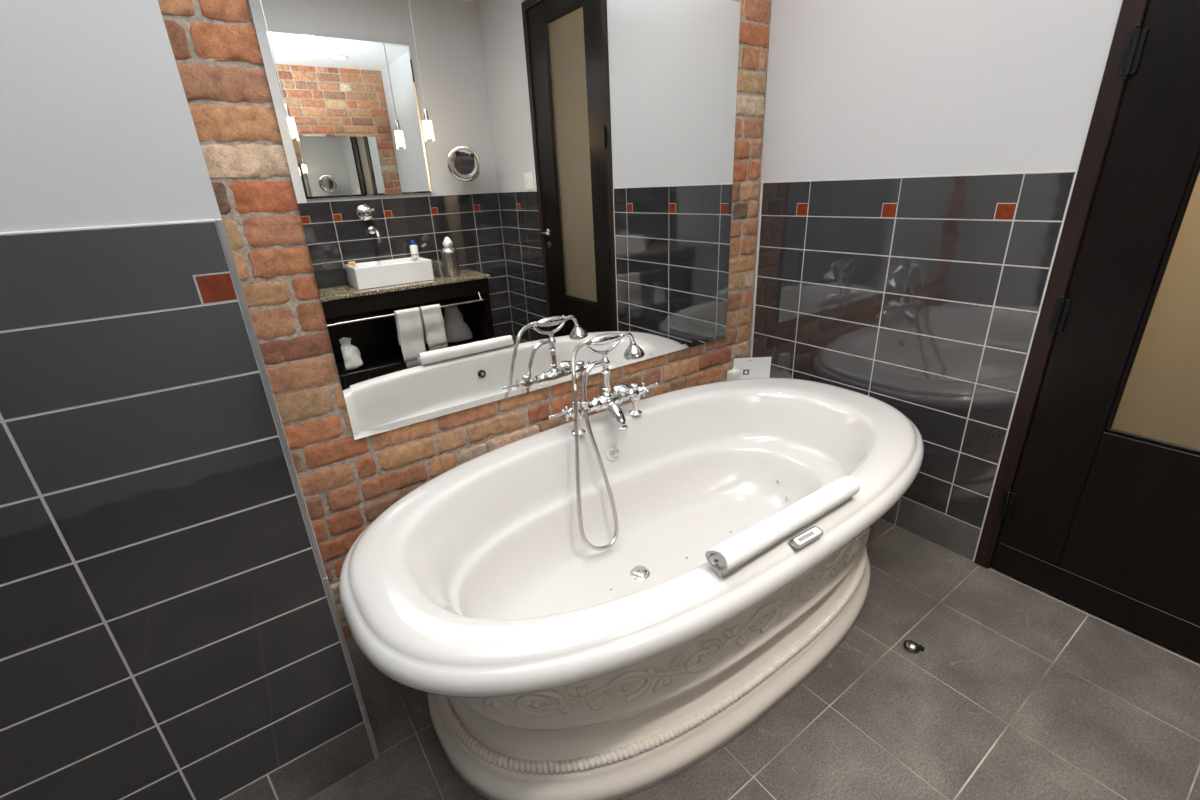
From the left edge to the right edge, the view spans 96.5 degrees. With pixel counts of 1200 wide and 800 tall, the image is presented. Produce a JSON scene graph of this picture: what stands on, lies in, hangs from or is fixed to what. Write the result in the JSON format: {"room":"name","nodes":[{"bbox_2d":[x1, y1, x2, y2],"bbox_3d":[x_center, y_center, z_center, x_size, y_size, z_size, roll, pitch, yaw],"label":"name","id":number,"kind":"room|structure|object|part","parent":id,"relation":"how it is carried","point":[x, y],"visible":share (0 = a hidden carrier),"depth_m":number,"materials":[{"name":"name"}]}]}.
{"room":"bathroom","nodes":[
{"label":"bathroom","id":0,"kind":"room"},
{"bbox_2d":[0,0,379,799],"bbox_3d":[-1.676,-0.076,0.554,2.172,2.660,0.506,-17,26,-32],"label":"wall","id":1,"kind":"structure","parent":0,"point":[171,628],"depth_m":0.94,"materials":[{"name":"black tile"}]},
{"bbox_3d":[-1.399,1.134,0.886,1.962,0.146,0.012,-17,26,-32],"label":"baseboard","id":2,"kind":"part","parent":1,"relation":"part of","materials":[{"name":"tile"}]},
{"bbox_2d":[158,0,771,637],"bbox_3d":[-0.142,-0.723,1.929,2.204,2.730,0.195,-17,26,-32],"label":"wall","id":3,"kind":"structure","parent":0,"point":[346,483],"depth_m":1.59,"materials":[{"name":"brick"}]},
{"bbox_2d":[248,0,740,439],"bbox_3d":[-0.115,-0.691,1.837,1.650,1.303,0.014,-17,26,-32],"label":"wall mirror","id":4,"kind":"object","parent":3,"relation":"attached to","point":[486,191],"visible":1,"depth_m":1.70,"materials":[{"name":"white mirror"}]},
{"bbox_2d":[308,519,1199,799],"bbox_3d":[-0.109,1.214,0.791,4.320,0.050,2.900,-17,26,-32],"label":"floor","id":5,"kind":"structure","parent":0,"point":[1016,690],"depth_m":1.48,"materials":[{"name":"tile"}]},
{"bbox_2d":[339,378,923,799],"bbox_3d":[0.253,0.456,1.794,1.978,0.572,1.038,-17,26,-32],"label":"bathtub","id":6,"kind":"object","parent":5,"relation":"on","point":[549,665],"visible":0.93,"depth_m":1.49,"materials":[{"name":"white ceramic"}]},
{"bbox_2d":[548,332,657,550],"bbox_3d":[0.072,0.123,1.916,0.519,0.703,0.252,-17,26,-32],"label":"mixer tap","id":7,"kind":"object","parent":6,"relation":"attached to","point":[611,401],"visible":1,"depth_m":1.88,"materials":[{"name":"silver metal"}]},
{"bbox_3d":[-0.131,0.052,1.845,0.106,0.056,0.060,-17,26,-32],"label":"lever handle","id":8,"kind":"part","parent":7,"relation":"part of","materials":[{"name":"silver metal"}]},
{"bbox_3d":[-0.079,0.059,1.888,0.050,0.122,0.050,-17,26,-32],"label":"riser leg","id":9,"kind":"part","parent":7,"relation":"part of","materials":[{"name":"silver metal"}]},
{"bbox_3d":[0.061,0.053,1.916,0.044,0.092,0.100,-17,26,-32],"label":"spout","id":10,"kind":"part","parent":7,"relation":"part of","materials":[{"name":"silver metal"}]},
{"bbox_3d":[0.132,-0.006,2.024,0.050,0.122,0.050,-17,26,-32],"label":"riser leg","id":11,"kind":"part","parent":7,"relation":"part of","materials":[{"name":"silver metal"}]},
{"bbox_3d":[0.182,-0.045,2.048,0.106,0.056,0.060,-17,26,-32],"label":"lever handle","id":12,"kind":"part","parent":7,"relation":"part of","materials":[{"name":"silver metal"}]},
{"bbox_3d":[0.045,0.194,1.998,0.072,0.072,0.034,-17,26,-32],"label":"overflow plate","id":13,"kind":"part","parent":6,"relation":"part of","materials":[{"name":"white plastic"}]},
{"bbox_3d":[0.053,0.194,1.986,0.039,0.040,0.022,-17,26,-32],"label":"overflow knob","id":14,"kind":"part","parent":6,"relation":"part of","materials":[{"name":"silver metal"}]},
{"bbox_3d":[0.256,0.629,1.860,1.654,0.026,0.896,-17,26,-32],"label":"rope moulding","id":15,"kind":"part","parent":6,"relation":"part of","materials":[{"name":"white ceramic"}]},
{"bbox_2d":[705,476,859,576],"bbox_3d":[0.465,0.295,1.312,0.521,0.064,0.068,-17,26,-32],"label":"rolled towel","id":16,"kind":"object","parent":6,"relation":"on","point":[725,557],"visible":1,"depth_m":1.26,"materials":[{"name":"white fabric"}]},
{"bbox_2d":[789,526,823,548],"bbox_3d":[0.500,0.332,1.298,0.106,0.010,0.029,-16,26,-30],"label":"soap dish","id":17,"kind":"object","parent":6,"relation":"on","point":[814,532],"visible":1,"depth_m":1.29,"materials":[{"name":"silver metal"}]},
{"bbox_2d":[903,640,924,653],"bbox_3d":[0.974,0.767,1.669,0.048,0.023,0.050,-17,26,-32],"label":"door stop","id":18,"kind":"object","parent":5,"relation":"on","point":[910,646],"visible":1,"depth_m":1.66,"materials":[{"name":"silver metal"}]},
{"bbox_2d":[750,0,1122,561],"bbox_3d":[1.513,-0.581,1.416,0.122,2.660,2.980,-17,26,-32],"label":"wall","id":19,"kind":"structure","parent":0,"point":[921,159],"depth_m":1.90,"materials":[{"name":"grey paint"}]},
{"bbox_3d":[1.098,0.390,2.425,0.012,0.146,1.094,-17,26,-32],"label":"baseboard","id":20,"kind":"part","parent":19,"relation":"part of","materials":[{"name":"tile"}]},
{"bbox_2d":[974,0,1199,660],"bbox_3d":[1.641,-0.420,1.218,0.164,2.500,0.919,-17,26,-32],"label":"door","id":21,"kind":"structure","parent":19,"relation":"in","point":[1094,505],"depth_m":1.55,"materials":[{"name":"brown wood"}]},
{"bbox_3d":[1.664,-0.428,1.233,0.106,2.500,0.919,-17,26,-32],"label":"frame","id":22,"kind":"part","parent":21,"relation":"part of","materials":[{"name":"brown wood"}]},
{"bbox_3d":[1.679,0.678,1.655,0.004,0.110,0.790,-17,26,-32],"label":"kick plate","id":23,"kind":"part","parent":21,"relation":"part of","materials":[{"name":"brown wood"}]},
{"bbox_3d":[1.625,-0.640,1.142,0.006,1.711,0.437,-17,26,-32],"label":"glass pane","id":24,"kind":"part","parent":21,"relation":"part of","materials":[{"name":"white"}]},
{"bbox_3d":[0.738,-0.049,2.513,0.260,0.015,0.300,-17,26,-32],"label":"corner shelf","id":25,"kind":"object","parent":19,"relation":"attached to","visible":0},
{"bbox_2d":[727,369,740,380],"bbox_3d":[0.634,-0.104,2.539,0.055,0.077,0.040,-17,26,-32],"label":"carton","id":26,"kind":"object","parent":25,"relation":"on","point":[734,374],"visible":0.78,"depth_m":2.52,"materials":[{"name":"white"}]},
{"bbox_2d":[733,357,770,378],"bbox_3d":[0.730,-0.153,2.590,0.178,0.119,0.039,-3,22,0],"label":"folded card","id":27,"kind":"object","parent":25,"relation":"on","point":[757,367],"visible":0.88,"depth_m":2.57,"materials":[{"name":"white paper"}]}
]}

